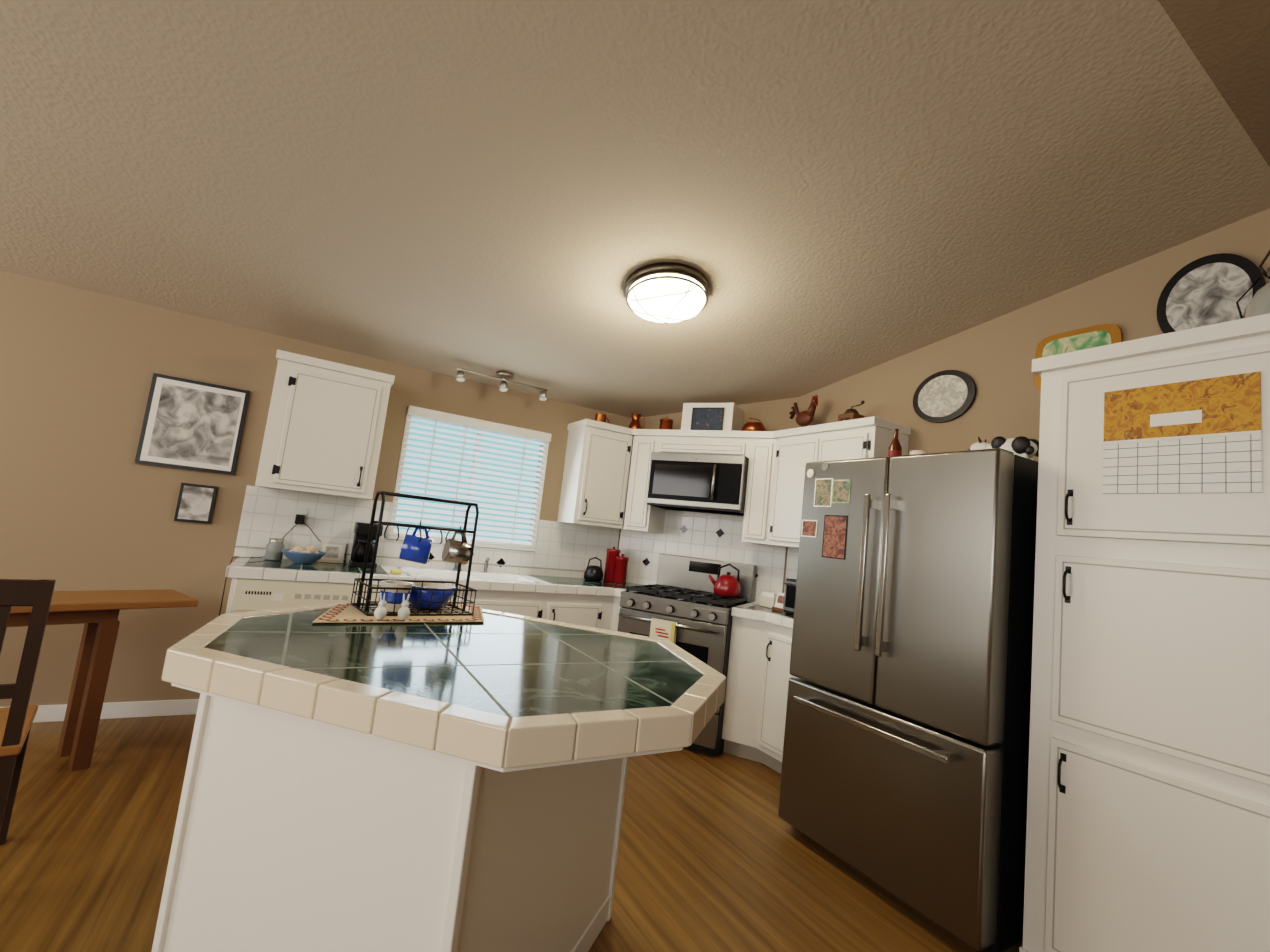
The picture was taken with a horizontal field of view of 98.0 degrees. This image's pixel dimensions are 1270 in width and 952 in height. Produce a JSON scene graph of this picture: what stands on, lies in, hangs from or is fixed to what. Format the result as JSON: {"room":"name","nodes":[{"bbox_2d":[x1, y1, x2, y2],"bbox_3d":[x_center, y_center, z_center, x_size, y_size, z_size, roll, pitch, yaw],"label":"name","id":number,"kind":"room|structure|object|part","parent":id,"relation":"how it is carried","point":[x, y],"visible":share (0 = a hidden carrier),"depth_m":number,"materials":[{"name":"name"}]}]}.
{"room":"kitchen","nodes":[
{"label":"kitchen","id":0,"kind":"room"},
{"bbox_2d":[0,270,631,706],"bbox_3d":[-2.492,-0.259,3.392,7.700,3.300,0.120,10,-7,-30],"label":"wall","id":1,"kind":"structure","parent":0,"point":[88,502],"depth_m":3.10,"materials":[{"name":"beige paint"}]},
{"bbox_2d":[0,699,198,722],"bbox_3d":[-4.116,1.068,2.304,3.840,0.085,0.013,10,-7,-30],"label":"baseboard","id":2,"kind":"structure","parent":1,"relation":"attached to","point":[56,713],"depth_m":3.07,"materials":[{"name":"white wood"}]},
{"bbox_2d":[249,349,394,500],"bbox_3d":[-1.929,-0.286,3.456,0.612,0.792,0.336,10,-7,-30],"label":"upper cabinet","id":3,"kind":"object","parent":1,"relation":"attached to","point":[321,441],"depth_m":3.31,"materials":[{"name":"white wood"}]},
{"bbox_2d":[233,485,619,580],"bbox_3d":[-1.275,0.465,3.998,2.620,0.430,0.009,10,-7,-30],"label":"backsplash","id":4,"kind":"structure","parent":1,"relation":"attached to","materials":[{"name":"tile"}]},
{"bbox_2d":[387,406,548,551],"bbox_3d":[-1.202,0.049,4.108,1.066,0.930,0.130,10,-7,-30],"label":"window","id":5,"kind":"structure","parent":1,"relation":"in","point":[406,434],"depth_m":4.12,"materials":[{"name":"white plastic"}]},
{"bbox_2d":[388,405,551,547],"bbox_3d":[-1.179,0.035,4.074,1.060,0.900,0.079,10,-7,-30],"label":"window blinds","id":6,"kind":"object","parent":5,"relation":"attached to","point":[433,415],"visible":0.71,"depth_m":4.07,"materials":[{"name":"white plastic"}]},
{"bbox_2d":[553,419,632,528],"bbox_3d":[-0.251,0.007,4.428,0.560,0.792,0.336,10,-7,-30],"label":"upper cabinet","id":7,"kind":"object","parent":1,"relation":"attached to","point":[595,480],"depth_m":4.25,"materials":[{"name":"white wood"}]},
{"bbox_2d":[0,714,1022,951],"bbox_3d":[-0.955,1.286,0.272,7.700,0.080,7.300,10,-7,-30],"label":"floor","id":8,"kind":"structure","parent":0,"point":[716,853],"depth_m":2.12,"materials":[{"name":"brown wood"}]},
{"bbox_2d":[0,579,55,844],"bbox_3d":[-2.183,0.779,1.719,0.420,0.960,0.420,12,-8,-42],"label":"dining chair","id":9,"kind":"object","parent":8,"relation":"on","point":[17,716],"visible":1,"depth_m":1.71,"materials":[{"name":"brown wood"}]},
{"bbox_2d":[7,589,197,771],"bbox_3d":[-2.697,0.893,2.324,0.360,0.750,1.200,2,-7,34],"label":"dining table","id":10,"kind":"object","parent":8,"relation":"on","point":[96,613],"visible":0.85,"depth_m":2.52,"materials":[{"name":"brown wood"}]},
{"bbox_2d":[225,573,381,613],"bbox_3d":[-1.921,1.010,3.205,0.768,0.880,0.681,10,-7,-30],"label":"dishwasher","id":11,"kind":"object","parent":8,"relation":"on","point":[248,592],"depth_m":2.92,"materials":[{"name":"white"}]},
{"bbox_2d":[226,557,638,596],"bbox_3d":[-1.007,0.709,3.743,2.827,0.050,0.701,10,-7,-30],"label":"countertop","id":12,"kind":"structure","parent":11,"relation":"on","point":[285,567],"depth_m":3.37,"materials":[{"name":"white tile"}]},
{"bbox_2d":[219,507,628,615],"bbox_3d":[-1.192,0.861,3.734,2.603,1.050,0.506,10,-7,-30],"label":"kitchen items","id":13,"kind":"object","parent":12,"relation":"on","point":[616,566],"depth_m":3.51,"materials":[{"name":"white"}]},
{"bbox_2d":[264,537,284,560],"bbox_3d":[-2.183,0.443,3.346,0.094,0.130,0.094,10,-7,-30],"label":"glass jar","id":14,"kind":"object","parent":13,"relation":"on","point":[273,551],"depth_m":3.31,"materials":[{"name":"white"}]},
{"bbox_2d":[281,545,326,564],"bbox_3d":[-1.997,0.472,3.327,0.240,0.109,0.240,10,-7,-30],"label":"egg bowl","id":15,"kind":"object","parent":13,"relation":"on","point":[299,554],"depth_m":3.27,"materials":[{"name":"blue ceramic"}]},
{"bbox_3d":[-1.953,0.492,3.557,0.144,0.129,0.030,10,-7,-30],"label":"frame","id":16,"kind":"part","parent":13,"relation":"part of","materials":[{"name":"beige wood"}]},
{"bbox_2d":[583,556,603,581],"bbox_3d":[-0.323,0.735,4.379,0.156,0.186,0.156,10,-7,-30],"label":"kettle","id":17,"kind":"object","parent":13,"relation":"on","point":[592,572],"depth_m":4.32,"materials":[{"name":"black metal"}]},
{"bbox_2d":[603,546,620,582],"bbox_3d":[-0.186,0.713,4.484,0.116,0.282,0.116,10,-7,-30],"label":"canister","id":18,"kind":"object","parent":13,"relation":"on","point":[610,565],"depth_m":4.44,"materials":[{"name":"red ceramic"}]},
{"bbox_2d":[613,553,628,583],"bbox_3d":[-0.111,0.740,4.423,0.106,0.232,0.106,10,-7,-30],"label":"canister","id":19,"kind":"object","parent":13,"relation":"on","point":[620,563],"depth_m":4.38,"materials":[{"name":"red ceramic"}]},
{"bbox_2d":[397,565,532,580],"bbox_3d":[-1.125,0.754,3.693,0.840,0.186,0.440,10,-7,-30],"label":"sink","id":20,"kind":"object","parent":12,"relation":"in","point":[408,570],"depth_m":3.82,"materials":[{"name":"white ceramic"}]},
{"bbox_2d":[453,539,504,572],"bbox_3d":[-1.056,0.575,3.925,0.399,0.233,0.337,10,-7,-30],"label":"faucet","id":21,"kind":"object","parent":12,"relation":"on","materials":[{"name":"silver metal"}]},
{"bbox_2d":[151,747,683,951],"bbox_3d":[-0.574,1.008,1.631,1.260,0.844,1.239,10,-7,-30],"label":"kitchen island","id":22,"kind":"object","parent":8,"relation":"on","point":[413,787],"depth_m":1.22,"materials":[{"name":"white wood"}]},
{"bbox_2d":[161,603,725,806],"bbox_3d":[-0.474,0.547,1.673,1.471,0.066,1.376,10,-7,-30],"label":"island countertop","id":23,"kind":"structure","parent":22,"relation":"on","point":[289,704],"depth_m":1.27,"materials":[{"name":"tile"}]},
{"bbox_2d":[312,491,483,622],"bbox_3d":[-0.812,0.296,2.080,0.693,0.434,0.367,11,-8,-37],"label":"mug rack","id":24,"kind":"object","parent":23,"relation":"on","point":[399,601],"visible":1,"depth_m":2.07,"materials":[{"name":"black metal"}]},
{"bbox_2d":[399,520,433,564],"bbox_3d":[-0.840,0.255,2.132,0.121,0.164,0.119,10,-7,-30],"label":"mug","id":25,"kind":"object","parent":24,"relation":"on","point":[411,550],"depth_m":2.09,"materials":[{"name":"blue ceramic"}]},
{"bbox_2d":[441,525,471,564],"bbox_3d":[-0.708,0.276,2.208,0.100,0.154,0.093,10,-7,-30],"label":"mug","id":26,"kind":"object","parent":24,"relation":"on","point":[452,552],"depth_m":2.18,"materials":[{"name":"silver metal"}]},
{"bbox_2d":[403,581,456,609],"bbox_3d":[-0.808,0.470,2.164,0.196,0.085,0.196,11,-8,-39],"label":"bowl","id":27,"kind":"object","parent":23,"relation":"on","point":[414,596],"depth_m":2.11,"materials":[{"name":"blue ceramic"}]},
{"bbox_2d":[446,585,568,622],"bbox_3d":[-1.135,1.147,3.661,1.071,0.880,0.681,10,-7,-30],"label":"base cabinet","id":28,"kind":"object","parent":8,"relation":"on","point":[549,604],"depth_m":3.59,"materials":[{"name":"white wood"}]},
{"bbox_2d":[565,593,620,630],"bbox_3d":[-0.265,1.299,4.165,0.962,0.880,0.681,10,-7,-30],"label":"base cabinet","id":29,"kind":"object","parent":8,"relation":"on","point":[585,609],"depth_m":3.85,"materials":[{"name":"white wood"}]},
{"bbox_2d":[617,554,755,754],"bbox_3d":[0.341,1.181,3.886,0.764,1.188,0.751,3,-7,26],"label":"range","id":30,"kind":"object","parent":8,"relation":"on","point":[685,603],"visible":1,"depth_m":3.69,"materials":[{"name":"grey metal"}]},
{"bbox_2d":[646,618,677,668],"bbox_3d":[0.176,1.081,3.582,0.170,0.283,0.038,3,-7,26],"label":"towel","id":31,"kind":"object","parent":30,"relation":"hanging from","point":[662,629],"depth_m":3.57,"materials":[{"name":"beige fabric"}]},
{"bbox_2d":[708,563,741,597],"bbox_3d":[0.649,0.741,3.962,0.236,0.232,0.196,3,-7,26],"label":"kettle","id":32,"kind":"object","parent":30,"relation":"on","point":[727,585],"depth_m":3.89,"materials":[{"name":"red metal"}]},
{"bbox_2d":[722,617,796,773],"bbox_3d":[0.960,1.363,3.485,0.610,0.880,1.117,10,-7,-30],"label":"base cabinet","id":33,"kind":"object","parent":8,"relation":"on","point":[758,675],"depth_m":3.44,"materials":[{"name":"white wood"}]},
{"bbox_2d":[731,605,793,628],"bbox_3d":[0.999,0.910,3.527,0.639,0.050,1.117,10,-7,-30],"label":"countertop","id":34,"kind":"structure","parent":33,"relation":"on","point":[767,616],"depth_m":3.47,"materials":[{"name":"white tile"}]},
{"bbox_2d":[759,578,796,614],"bbox_3d":[1.063,0.781,3.557,0.342,0.225,0.736,10,-7,-30],"label":"countertop items","id":35,"kind":"object","parent":34,"relation":"on","point":[783,602],"depth_m":3.56,"materials":[{"name":"grey"}]},
{"bbox_3d":[0.918,1.292,3.161,0.050,0.660,0.548,10,-7,-30],"label":"cab door","id":36,"kind":"part","parent":33,"relation":"part of","materials":[{"name":"white wood"}]},
{"bbox_2d":[778,448,1037,951],"bbox_3d":[1.363,0.846,2.536,0.962,1.787,0.925,10,-7,-30],"label":"refrigerator","id":37,"kind":"object","parent":8,"relation":"on","point":[904,772],"visible":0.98,"depth_m":2.15,"materials":[{"name":"grey metal"}]},
{"bbox_2d":[887,429,901,456],"bbox_3d":[1.353,-0.135,2.872,0.067,0.220,0.067,10,-7,-30],"label":"decorative bottle","id":38,"kind":"object","parent":37,"relation":"on","point":[894,448],"visible":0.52,"depth_m":2.85,"materials":[{"name":"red glass"}]},
{"bbox_2d":[909,450,927,454],"bbox_3d":[1.404,-0.075,2.765,0.080,0.090,0.110,10,-7,-30],"label":"mug","id":39,"kind":"object","parent":37,"relation":"on","point":[914,452],"visible":0.25,"depth_m":2.73,"materials":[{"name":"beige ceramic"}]},
{"bbox_2d":[968,436,1038,460],"bbox_3d":[1.676,-0.106,2.507,0.098,0.156,0.317,10,-7,-30],"label":"cow","id":40,"kind":"object","parent":37,"relation":"on","point":[1024,447],"visible":0.56,"depth_m":2.43},
{"bbox_2d":[1019,313,1269,951],"bbox_3d":[2.075,0.645,1.568,0.817,2.135,1.402,10,-7,-30],"label":"pantry","id":41,"kind":"object","parent":8,"relation":"on","point":[1148,815],"visible":1,"depth_m":1.69,"materials":[{"name":"white wood"}]},
{"bbox_2d":[1034,323,1122,392],"bbox_3d":[2.121,-0.561,2.653,0.023,0.293,0.348,10,-7,-30],"label":"tray","id":42,"kind":"object","parent":41,"relation":"on","point":[1103,334],"depth_m":2.65,"materials":[{"name":"orange metal"}]},
{"bbox_2d":[1236,250,1269,318],"bbox_3d":[2.150,-0.599,1.798,0.230,0.386,0.266,10,-7,-30],"label":"jar","id":43,"kind":"object","parent":41,"relation":"on","point":[1258,303],"visible":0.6,"depth_m":1.82,"materials":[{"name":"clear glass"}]},
{"bbox_2d":[0,0,1269,417],"bbox_3d":[-1.547,-1.266,2.064,7.900,0.720,4.000,10,-7,-30],"label":"ceiling","id":44,"kind":"structure","parent":0,"point":[818,194],"depth_m":2.09,"materials":[{"name":"beige paint"}]},
{"bbox_2d":[456,368,547,400],"bbox_3d":[-0.938,-0.666,3.939,0.660,0.130,0.120,10,-7,-30],"label":"track light","id":45,"kind":"object","parent":44,"relation":"attached to","point":[504,377],"visible":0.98,"depth_m":3.91,"materials":[{"name":"silver metal"}]},
{"bbox_2d":[625,262,708,323],"bbox_3d":[0.162,-0.903,2.819,0.430,0.131,0.430,10,-16,-30],"label":"ceiling light","id":46,"kind":"object","parent":44,"relation":"attached to","point":[668,292],"visible":1,"depth_m":2.71,"materials":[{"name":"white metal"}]},
{"bbox_2d":[617,506,788,604],"bbox_3d":[0.486,0.601,4.359,0.770,0.627,1.139,10,-7,-30],"label":"backsplash","id":47,"kind":"structure","parent":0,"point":[720,537],"depth_m":4.36,"materials":[{"name":"white tile"}]},
{"bbox_2d":[618,397,799,592],"bbox_3d":[0.555,0.198,4.453,1.895,3.300,0.100,3,-7,26],"label":"wall","id":48,"kind":"structure","parent":0,"point":[773,415],"depth_m":4.29,"materials":[{"name":"beige paint"}]},
{"bbox_2d":[621,429,688,532],"bbox_3d":[0.079,0.053,4.512,0.381,0.792,0.492,10,-7,-30],"label":"upper cabinet","id":49,"kind":"object","parent":48,"relation":"attached to","point":[638,515],"depth_m":4.29,"materials":[{"name":"white wood"}]},
{"bbox_2d":[646,452,748,515],"bbox_3d":[0.504,0.061,4.176,0.724,0.400,0.454,3,-7,26],"label":"microwave","id":50,"kind":"object","parent":48,"relation":"attached to","point":[710,483],"visible":0.96,"depth_m":4.00,"materials":[{"name":"grey metal"}]},
{"bbox_2d":[669,403,743,444],"bbox_3d":[0.605,-0.423,4.304,0.470,0.222,0.498,10,-7,-30],"label":"upper cabinet","id":51,"kind":"object","parent":48,"relation":"attached to","point":[733,415],"depth_m":4.13,"materials":[{"name":"white wood"}]},
{"bbox_2d":[595,395,864,430],"bbox_3d":[0.579,-0.484,3.980,1.100,0.265,1.743,10,-7,-30],"label":"decorations","id":52,"kind":"object","parent":51,"relation":"on","point":[707,418],"visible":0.75,"depth_m":4.11,"materials":[{"name":"orange metal"}]},
{"bbox_2d":[595,413,609,427],"bbox_3d":[-0.264,-0.442,4.441,0.126,0.095,0.094,10,-7,-30],"label":"copper mug","id":53,"kind":"object","parent":52,"relation":"on","point":[598,417],"depth_m":4.40,"materials":[{"name":"brown metal"}]},
{"bbox_2d":[658,416,673,430],"bbox_3d":[0.251,-0.410,4.450,0.110,0.147,0.110,10,-7,-30],"label":"copper canister","id":54,"kind":"object","parent":52,"relation":"on","point":[665,423],"depth_m":4.41,"materials":[{"name":"brown metal"}]},
{"bbox_2d":[690,407,724,430],"bbox_3d":[0.545,-0.426,4.154,0.249,0.181,0.016,3,-7,26],"label":"picture","id":55,"kind":"object","parent":52,"relation":"attached to","point":[704,418],"depth_m":4.15,"materials":[{"name":"black"}]},
{"bbox_2d":[741,417,765,430],"bbox_3d":[0.892,-0.365,4.137,0.180,0.134,0.180,10,-7,-30],"label":"copper pot","id":56,"kind":"object","parent":52,"relation":"on","point":[749,426],"depth_m":4.07,"materials":[{"name":"brown metal"}]},
{"bbox_2d":[729,429,772,548],"bbox_3d":[0.964,0.102,4.047,0.403,0.792,0.343,10,-7,-30],"label":"upper cabinet","id":57,"kind":"object","parent":48,"relation":"attached to","point":[750,444],"depth_m":3.91,"materials":[{"name":"white wood"}]},
{"bbox_2d":[757,424,820,548],"bbox_3d":[1.117,0.092,3.796,0.414,0.792,0.542,10,-7,-30],"label":"upper cabinet","id":58,"kind":"object","parent":48,"relation":"attached to","point":[787,451],"depth_m":3.73,"materials":[{"name":"white wood"}]},
{"bbox_2d":[784,208,1269,590],"bbox_3d":[2.321,0.156,2.243,0.120,3.300,7.300,10,-7,-30],"label":"wall","id":59,"kind":"structure","parent":0,"point":[993,358],"depth_m":2.91,"materials":[{"name":"beige paint"}]},
{"bbox_2d":[817,416,910,461],"bbox_3d":[1.387,0.081,3.412,0.336,0.792,0.394,10,-7,-30],"label":"upper cabinet","id":60,"kind":"object","parent":59,"relation":"attached to","point":[868,437],"depth_m":3.31,"materials":[{"name":"white wood"}]},
{"bbox_2d":[913,370,976,422],"bbox_3d":[1.787,-0.461,3.201,0.023,0.308,0.365,10,-7,-30],"label":"picture","id":61,"kind":"object","parent":59,"relation":"attached to","point":[944,396],"depth_m":3.18,"materials":[{"name":"black"}]},
{"bbox_3d":[1.786,-0.461,3.201,0.023,0.308,0.365,10,-7,-30],"label":"oval platter","id":62,"kind":"part","parent":61,"relation":"part of","materials":[{"name":"black"}]},
{"bbox_2d":[1158,0,1269,166],"bbox_3d":[0.354,-1.442,-1.164,7.900,0.642,3.500,10,-7,-30],"label":"ceiling","id":63,"kind":"structure","parent":0,"point":[1228,42],"depth_m":1.57,"materials":[{"name":"brown paint"}]}
]}

